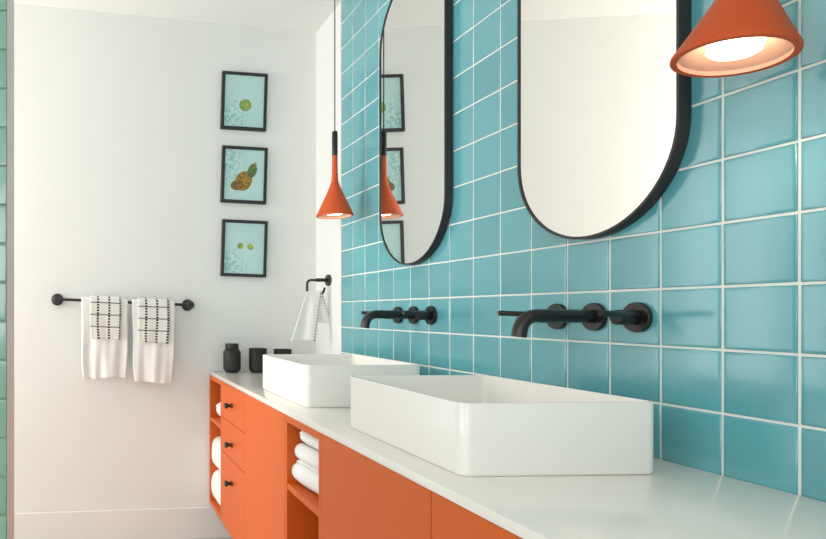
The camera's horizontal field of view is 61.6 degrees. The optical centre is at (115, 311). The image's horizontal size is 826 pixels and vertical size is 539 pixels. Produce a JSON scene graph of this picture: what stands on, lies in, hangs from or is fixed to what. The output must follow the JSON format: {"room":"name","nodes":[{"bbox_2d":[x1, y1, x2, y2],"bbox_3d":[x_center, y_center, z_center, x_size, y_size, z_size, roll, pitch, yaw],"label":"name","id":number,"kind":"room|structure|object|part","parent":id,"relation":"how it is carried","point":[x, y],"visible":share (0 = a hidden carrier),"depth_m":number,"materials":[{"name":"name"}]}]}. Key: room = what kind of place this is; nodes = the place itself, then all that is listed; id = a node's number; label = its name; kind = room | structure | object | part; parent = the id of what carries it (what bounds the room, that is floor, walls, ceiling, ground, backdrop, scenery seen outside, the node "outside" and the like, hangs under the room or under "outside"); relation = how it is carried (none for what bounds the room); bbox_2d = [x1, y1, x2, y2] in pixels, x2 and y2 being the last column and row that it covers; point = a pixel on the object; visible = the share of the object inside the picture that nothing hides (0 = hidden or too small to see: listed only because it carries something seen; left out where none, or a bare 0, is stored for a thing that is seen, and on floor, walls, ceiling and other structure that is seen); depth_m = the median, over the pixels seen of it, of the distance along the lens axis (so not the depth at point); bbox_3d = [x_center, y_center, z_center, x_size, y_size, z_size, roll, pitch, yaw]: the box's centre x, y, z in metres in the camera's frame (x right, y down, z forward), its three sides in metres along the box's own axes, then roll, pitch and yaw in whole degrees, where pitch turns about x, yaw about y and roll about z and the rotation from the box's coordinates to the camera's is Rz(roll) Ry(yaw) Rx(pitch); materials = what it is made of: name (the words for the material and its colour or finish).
{"room":"bathroom","nodes":[
{"label":"bathroom","id":0,"kind":"room"},
{"bbox_2d":[0,0,13,538],"bbox_3d":[-1.241,-0.166,1.689,1.867,2.482,0.140,0,0,-3],"label":"wall","id":1,"kind":"structure","parent":0,"point":[6,6],"depth_m":1.67,"materials":[{"name":"teal tile"}]},
{"bbox_2d":[14,3,315,512],"bbox_3d":[-0.664,-0.231,2.746,3.322,2.612,0.100,0,0,-5],"label":"wall","id":2,"kind":"structure","parent":0,"point":[119,139],"depth_m":2.77,"materials":[{"name":"white paint"}]},
{"bbox_2d":[14,507,230,538],"bbox_3d":[-0.595,1.002,2.694,3.150,0.145,0.015,0,0,-5],"label":"baseboard","id":3,"kind":"structure","parent":2,"relation":"attached to","point":[187,522],"depth_m":2.75,"materials":[{"name":"white paint"}]},
{"bbox_2d":[51,294,193,310],"bbox_3d":[0.038,-0.045,2.722,0.670,0.080,0.079,0,0,-5],"label":"towel rail","id":4,"kind":"object","parent":2,"relation":"attached to","point":[57,299],"visible":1,"depth_m":2.71,"materials":[{"name":"black metal"}]},
{"bbox_3d":[-0.268,-0.058,2.693,0.055,0.055,0.079,0,0,-5],"label":"plate","id":5,"kind":"part","parent":4,"relation":"part of","materials":[{"name":"black metal"}]},
{"bbox_2d":[81,297,127,378],"bbox_3d":[-0.050,0.119,2.685,0.213,0.375,0.047,0,0,-5],"label":"bath towel","id":6,"kind":"object","parent":4,"relation":"hanging from","point":[100,358],"visible":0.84,"depth_m":2.67,"materials":[{"name":"white fabric"}]},
{"bbox_2d":[90,296,120,339],"bbox_3d":[-0.048,0.025,2.688,0.142,0.201,0.054,0,0,-5],"label":"hand towel","id":7,"kind":"object","parent":4,"relation":"hanging from","point":[105,311],"visible":0.99,"depth_m":2.67,"materials":[{"name":"white fabric"}]},
{"bbox_2d":[131,299,174,383],"bbox_3d":[0.173,0.137,2.707,0.199,0.392,0.045,0,0,-5],"label":"bath towel","id":8,"kind":"object","parent":4,"relation":"hanging from","point":[152,362],"visible":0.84,"depth_m":2.69,"materials":[{"name":"white fabric"}]},
{"bbox_2d":[138,298,169,343],"bbox_3d":[0.174,0.040,2.709,0.146,0.212,0.054,0,0,-5],"label":"hand towel","id":9,"kind":"object","parent":4,"relation":"hanging from","point":[154,313],"visible":0.98,"depth_m":2.69,"materials":[{"name":"white fabric"}]},
{"bbox_3d":[0.344,-0.033,2.751,0.055,0.055,0.079,0,0,-5],"label":"plate","id":10,"kind":"part","parent":4,"relation":"part of","materials":[{"name":"black metal"}]},
{"bbox_2d":[210,375,222,520],"bbox_3d":[0.718,0.605,2.681,0.528,0.609,0.256,0,0,-3],"label":"base cabinet","id":11,"kind":"object","parent":2,"relation":"attached to","point":[215,384],"visible":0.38,"depth_m":2.78,"materials":[{"name":"orange paint"}]},
{"bbox_2d":[211,469,220,505],"bbox_3d":[0.530,0.816,2.673,0.149,0.158,0.236,0,0,-5],"label":"rolled towel","id":12,"kind":"object","parent":11,"relation":"in","point":[216,478],"visible":0.09,"depth_m":2.68,"materials":[{"name":"white fabric"}]},
{"bbox_2d":[212,436,220,470],"bbox_3d":[0.539,0.659,2.673,0.161,0.153,0.247,0,0,-5],"label":"rolled towel","id":13,"kind":"object","parent":12,"relation":"on","point":[216,445],"visible":0.09,"depth_m":2.69,"materials":[{"name":"white fabric"}]},
{"bbox_3d":[0.714,0.504,2.681,0.517,0.019,0.220,0,0,-2],"label":"shelf","id":14,"kind":"part","parent":11,"relation":"part of","materials":[{"name":"orange paint"}]},
{"bbox_2d":[216,402,220,415],"bbox_3d":[0.514,0.455,2.662,0.073,0.073,0.199,0,0,-9],"label":"rolled towel","id":15,"kind":"object","parent":11,"relation":"on","point":[218,409],"visible":0.07,"depth_m":2.71,"materials":[{"name":"white fabric"}]},
{"bbox_2d":[220,71,267,131],"bbox_3d":[0.615,-1.008,2.808,0.222,0.275,0.018,2,0,-5],"label":"framed picture","id":16,"kind":"object","parent":2,"relation":"attached to","point":[243,94],"visible":1,"depth_m":2.80,"materials":[{"name":"teal paper"}]},
{"bbox_2d":[220,145,267,204],"bbox_3d":[0.615,-0.656,2.808,0.222,0.271,0.017,2,0,-5],"label":"framed picture","id":17,"kind":"object","parent":2,"relation":"attached to","point":[243,168],"visible":1,"depth_m":2.80,"materials":[{"name":"teal paper"}]},
{"bbox_2d":[220,219,267,277],"bbox_3d":[0.615,-0.304,2.808,0.222,0.270,0.017,2,0,-5],"label":"framed picture","id":18,"kind":"object","parent":2,"relation":"attached to","point":[243,242],"visible":1,"depth_m":2.80,"materials":[{"name":"teal paper"}]},
{"bbox_2d":[14,0,341,32],"bbox_3d":[-0.520,-1.467,0.441,3.398,0.230,4.926,0,0,-3],"label":"ceiling","id":19,"kind":"structure","parent":0,"point":[293,15],"depth_m":2.69,"materials":[{"name":"paint"}]},
{"bbox_2d":[316,0,353,218],"bbox_3d":[0.871,-0.871,2.329,0.140,0.984,0.140,0,0,-3],"label":"pendant lamp","id":20,"kind":"object","parent":19,"relation":"hanging from","point":[335,205],"visible":1,"depth_m":2.32,"materials":[{"name":"orange metal"}]},
{"bbox_3d":[0.871,-1.031,2.329,0.004,0.626,0.004,0,0,-2],"label":"cord","id":21,"kind":"part","parent":20,"relation":"part of","materials":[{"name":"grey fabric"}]},
{"bbox_3d":[0.871,-0.500,2.329,0.140,0.242,0.140,0,0,-2],"label":"lamp shade","id":22,"kind":"part","parent":20,"relation":"part of","materials":[{"name":"orange metal"}]},
{"bbox_2d":[670,0,803,77],"bbox_3d":[0.953,-0.868,0.888,0.174,0.990,0.140,0,0,-3],"label":"pendant lamp","id":23,"kind":"object","parent":19,"relation":"hanging from","point":[733,37],"visible":1,"depth_m":0.87,"materials":[{"name":"orange metal"}]},
{"bbox_2d":[705,37,765,60],"bbox_3d":[0.939,-0.410,0.888,0.063,0.039,0.063,10,0,-2],"label":"diffuser","id":24,"kind":"object","parent":23,"relation":"attached to","point":[738,49],"depth_m":0.88,"materials":[{"name":"white glass"}]},
{"bbox_2d":[195,537,231,538],"bbox_3d":[-0.520,1.105,0.441,3.398,0.060,4.926,0,0,-3],"label":"floor","id":25,"kind":"structure","parent":0,"point":[222,537],"depth_m":2.78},
{"bbox_2d":[316,0,825,501],"bbox_3d":[1.124,-0.156,0.512,0.107,2.462,4.926,0,0,-3],"label":"wall","id":26,"kind":"structure","parent":0,"point":[728,264],"depth_m":1.15,"materials":[{"name":"teal tile"}]},
{"bbox_2d":[222,382,244,538],"bbox_3d":[0.717,0.605,2.363,0.558,0.609,0.377,0,0,-3],"label":"base cabinet","id":27,"kind":"object","parent":26,"relation":"attached to","point":[233,399],"visible":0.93,"depth_m":2.33,"materials":[{"name":"orange paint"}]},
{"bbox_3d":[0.453,0.688,2.351,0.030,0.023,0.023,0,0,-2],"label":"knob","id":28,"kind":"part","parent":27,"relation":"part of","materials":[{"name":"black metal"}]},
{"bbox_3d":[0.453,0.533,2.351,0.030,0.023,0.023,0,0,-2],"label":"knob","id":29,"kind":"part","parent":27,"relation":"part of","materials":[{"name":"black metal"}]},
{"bbox_3d":[0.453,0.376,2.351,0.030,0.023,0.023,0,0,-2],"label":"knob","id":30,"kind":"part","parent":27,"relation":"part of","materials":[{"name":"black metal"}]},
{"bbox_3d":[0.477,0.753,2.352,0.019,0.309,0.376,0,0,-2],"label":"drawer","id":31,"kind":"part","parent":27,"relation":"part of","materials":[{"name":"orange paint"}]},
{"bbox_3d":[0.477,0.523,2.352,0.019,0.144,0.376,0,0,-2],"label":"drawer","id":32,"kind":"part","parent":27,"relation":"part of","materials":[{"name":"orange paint"}]},
{"bbox_3d":[0.477,0.375,2.352,0.019,0.147,0.376,0,0,-2],"label":"drawer","id":33,"kind":"part","parent":27,"relation":"part of","materials":[{"name":"orange paint"}]},
{"bbox_2d":[245,393,284,538],"bbox_3d":[0.750,0.605,1.952,0.528,0.609,0.444,0,0,-3],"label":"base cabinet","id":34,"kind":"object","parent":26,"relation":"attached to","point":[264,424],"visible":0.26,"depth_m":1.93,"materials":[{"name":"orange paint"}]},
{"bbox_2d":[285,414,321,538],"bbox_3d":[0.765,0.605,1.593,0.528,0.609,0.273,0,0,-3],"label":"base cabinet","id":35,"kind":"object","parent":26,"relation":"attached to","point":[303,506],"visible":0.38,"depth_m":1.70,"materials":[{"name":"orange paint"}]},
{"bbox_3d":[0.761,0.504,1.593,0.517,0.019,0.236,0,0,-2],"label":"shelf","id":36,"kind":"part","parent":35,"relation":"part of","materials":[{"name":"orange paint"}]},
{"bbox_2d":[292,459,318,494],"bbox_3d":[0.555,0.456,1.586,0.067,0.072,0.231,0,0,-8],"label":"rolled towel","id":37,"kind":"object","parent":35,"relation":"on","point":[308,476],"visible":0.44,"depth_m":1.61,"materials":[{"name":"white fabric"}]},
{"bbox_2d":[295,443,318,470],"bbox_3d":[0.547,0.398,1.579,0.054,0.052,0.208,0,0,-7],"label":"rolled towel","id":38,"kind":"object","parent":37,"relation":"on","point":[307,454],"visible":0.51,"depth_m":1.60,"materials":[{"name":"white fabric"}]},
{"bbox_2d":[300,431,318,449],"bbox_3d":[0.542,0.347,1.565,0.041,0.040,0.178,0,0,-5],"label":"rolled towel","id":39,"kind":"object","parent":38,"relation":"on","point":[308,439],"visible":0.41,"depth_m":1.58,"materials":[{"name":"white fabric"}]},
{"bbox_2d":[306,275,330,294],"bbox_3d":[0.926,-0.123,2.690,0.111,0.098,0.054,0,0,-3],"label":"towel ring","id":40,"kind":"object","parent":26,"relation":"attached to","point":[327,279],"visible":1,"depth_m":2.68,"materials":[{"name":"black metal"}]},
{"bbox_2d":[291,291,329,340],"bbox_3d":[0.893,0.019,2.669,0.214,0.226,0.046,0,0,-11],"label":"hand towel","id":41,"kind":"object","parent":40,"relation":"hanging from","point":[314,310],"visible":1,"depth_m":2.66,"materials":[{"name":"white fabric"}]},
{"bbox_3d":[0.946,-0.147,2.691,0.053,0.017,0.017,0,0,-2],"label":"post","id":42,"kind":"part","parent":40,"relation":"part of","materials":[{"name":"black metal"}]},
{"bbox_2d":[338,1,341,353],"bbox_3d":[0.984,-0.537,2.566,0.007,1.638,0.026,0,0,-3],"label":"trim","id":43,"kind":"structure","parent":26,"relation":"attached to","point":[340,2],"depth_m":2.56,"materials":[{"name":"white paint"}]},
{"bbox_2d":[322,434,432,538],"bbox_3d":[0.781,0.605,1.224,0.528,0.609,0.463,0,0,-3],"label":"base cabinet","id":44,"kind":"object","parent":26,"relation":"attached to","point":[363,498],"visible":0.24,"depth_m":1.21,"materials":[{"name":"orange paint"}]},
{"bbox_2d":[360,306,436,328],"bbox_3d":[0.914,0.018,1.970,0.185,0.075,0.293,0,0,-3],"label":"faucet","id":45,"kind":"object","parent":26,"relation":"attached to","point":[397,314],"visible":1,"depth_m":1.96,"materials":[{"name":"black metal"}]},
{"bbox_3d":[0.910,0.025,1.969,0.177,0.062,0.028,0,0,-2],"label":"spout","id":46,"kind":"part","parent":45,"relation":"part of","materials":[{"name":"black metal"}]},
{"bbox_3d":[0.948,0.004,1.844,0.106,0.016,0.012,0,0,-18],"label":"lever","id":47,"kind":"part","parent":45,"relation":"part of","materials":[{"name":"black metal"}]},
{"bbox_3d":[0.983,0.011,1.872,0.040,0.030,0.030,0,0,-2],"label":"handle","id":48,"kind":"part","parent":45,"relation":"part of","materials":[{"name":"black metal"}]},
{"bbox_2d":[379,0,452,264],"bbox_3d":[0.995,-0.653,1.966,0.023,0.990,0.404,0,0,-3],"label":"oval mirror","id":49,"kind":"object","parent":26,"relation":"attached to","point":[416,48],"visible":1,"depth_m":1.93,"materials":[{"name":"black paint"}]},
{"bbox_2d":[432,492,522,538],"bbox_3d":[0.801,0.605,0.761,0.528,0.609,0.462,0,0,-3],"label":"base cabinet","id":50,"kind":"object","parent":26,"relation":"attached to","point":[450,520],"visible":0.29,"depth_m":0.91,"materials":[{"name":"orange paint"}]},
{"bbox_2d":[497,302,652,337],"bbox_3d":[0.945,0.018,1.263,0.185,0.075,0.293,0,0,-3],"label":"faucet","id":51,"kind":"object","parent":26,"relation":"attached to","point":[636,316],"visible":1,"depth_m":1.25,"materials":[{"name":"black metal"}]},
{"bbox_3d":[0.967,0.004,1.391,0.106,0.016,0.012,0,0,13],"label":"lever","id":52,"kind":"part","parent":51,"relation":"part of","materials":[{"name":"black metal"}]},
{"bbox_3d":[0.941,0.025,1.263,0.177,0.062,0.028,0,0,-2],"label":"spout","id":53,"kind":"part","parent":51,"relation":"part of","materials":[{"name":"black metal"}]},
{"bbox_3d":[0.978,0.004,1.138,0.106,0.016,0.012,0,0,-18],"label":"lever","id":54,"kind":"part","parent":51,"relation":"part of","materials":[{"name":"black metal"}]},
{"bbox_3d":[1.014,0.011,1.166,0.040,0.030,0.030,0,0,-2],"label":"handle","id":55,"kind":"part","parent":51,"relation":"part of","materials":[{"name":"black metal"}]},
{"bbox_2d":[517,0,690,239],"bbox_3d":[1.026,-0.653,1.266,0.023,0.990,0.404,0,0,-3],"label":"oval mirror","id":56,"kind":"object","parent":26,"relation":"attached to","point":[604,116],"visible":1,"depth_m":1.24,"materials":[{"name":"black paint"}]},
{"bbox_3d":[0.820,0.604,0.333,0.528,0.609,0.392,0,0,-2],"label":"upper cabinet","id":57,"kind":"object","parent":26,"relation":"attached to","visible":0},
{"bbox_2d":[210,371,825,538],"bbox_3d":[0.770,0.291,1.482,0.527,0.018,2.714,0,0,-3],"label":"countertop","id":58,"kind":"structure","parent":57,"relation":"on","point":[675,501],"depth_m":0.89,"materials":[{"name":"white stone"}]},
{"bbox_2d":[223,343,240,372],"bbox_3d":[0.543,0.214,2.735,0.081,0.135,0.081,0,0,-3],"label":"lidded jar","id":59,"kind":"object","parent":58,"relation":"on","point":[231,354],"visible":1,"depth_m":2.70,"materials":[{"name":"black ceramic"}]},
{"bbox_3d":[0.543,0.159,2.735,0.062,0.025,0.062,0,0,-2],"label":"lid","id":60,"kind":"part","parent":59,"relation":"part of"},
{"bbox_2d":[249,348,266,372],"bbox_3d":[0.664,0.226,2.735,0.083,0.112,0.083,0,0,-3],"label":"tumbler","id":61,"kind":"object","parent":58,"relation":"on","point":[255,354],"visible":0.86,"depth_m":2.70,"materials":[{"name":"black ceramic"}]},
{"bbox_2d":[273,349,291,353],"bbox_3d":[0.779,0.228,2.735,0.083,0.108,0.083,0,0,-3],"label":"tumbler","id":62,"kind":"object","parent":58,"relation":"on","point":[276,351],"visible":0.3,"depth_m":2.71,"materials":[{"name":"black ceramic"}]},
{"bbox_2d":[263,354,419,407],"bbox_3d":[0.724,0.219,1.949,0.352,0.126,0.442,0,0,-3],"label":"vessel basin","id":63,"kind":"object","parent":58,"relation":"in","point":[306,380],"visible":0.84,"depth_m":1.75,"materials":[{"name":"white ceramic"}]},
{"bbox_2d":[350,375,652,476],"bbox_3d":[0.755,0.219,1.226,0.352,0.126,0.442,0,0,-3],"label":"vessel basin","id":64,"kind":"object","parent":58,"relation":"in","point":[463,425],"visible":1,"depth_m":1.01,"materials":[{"name":"white ceramic"}]}
]}

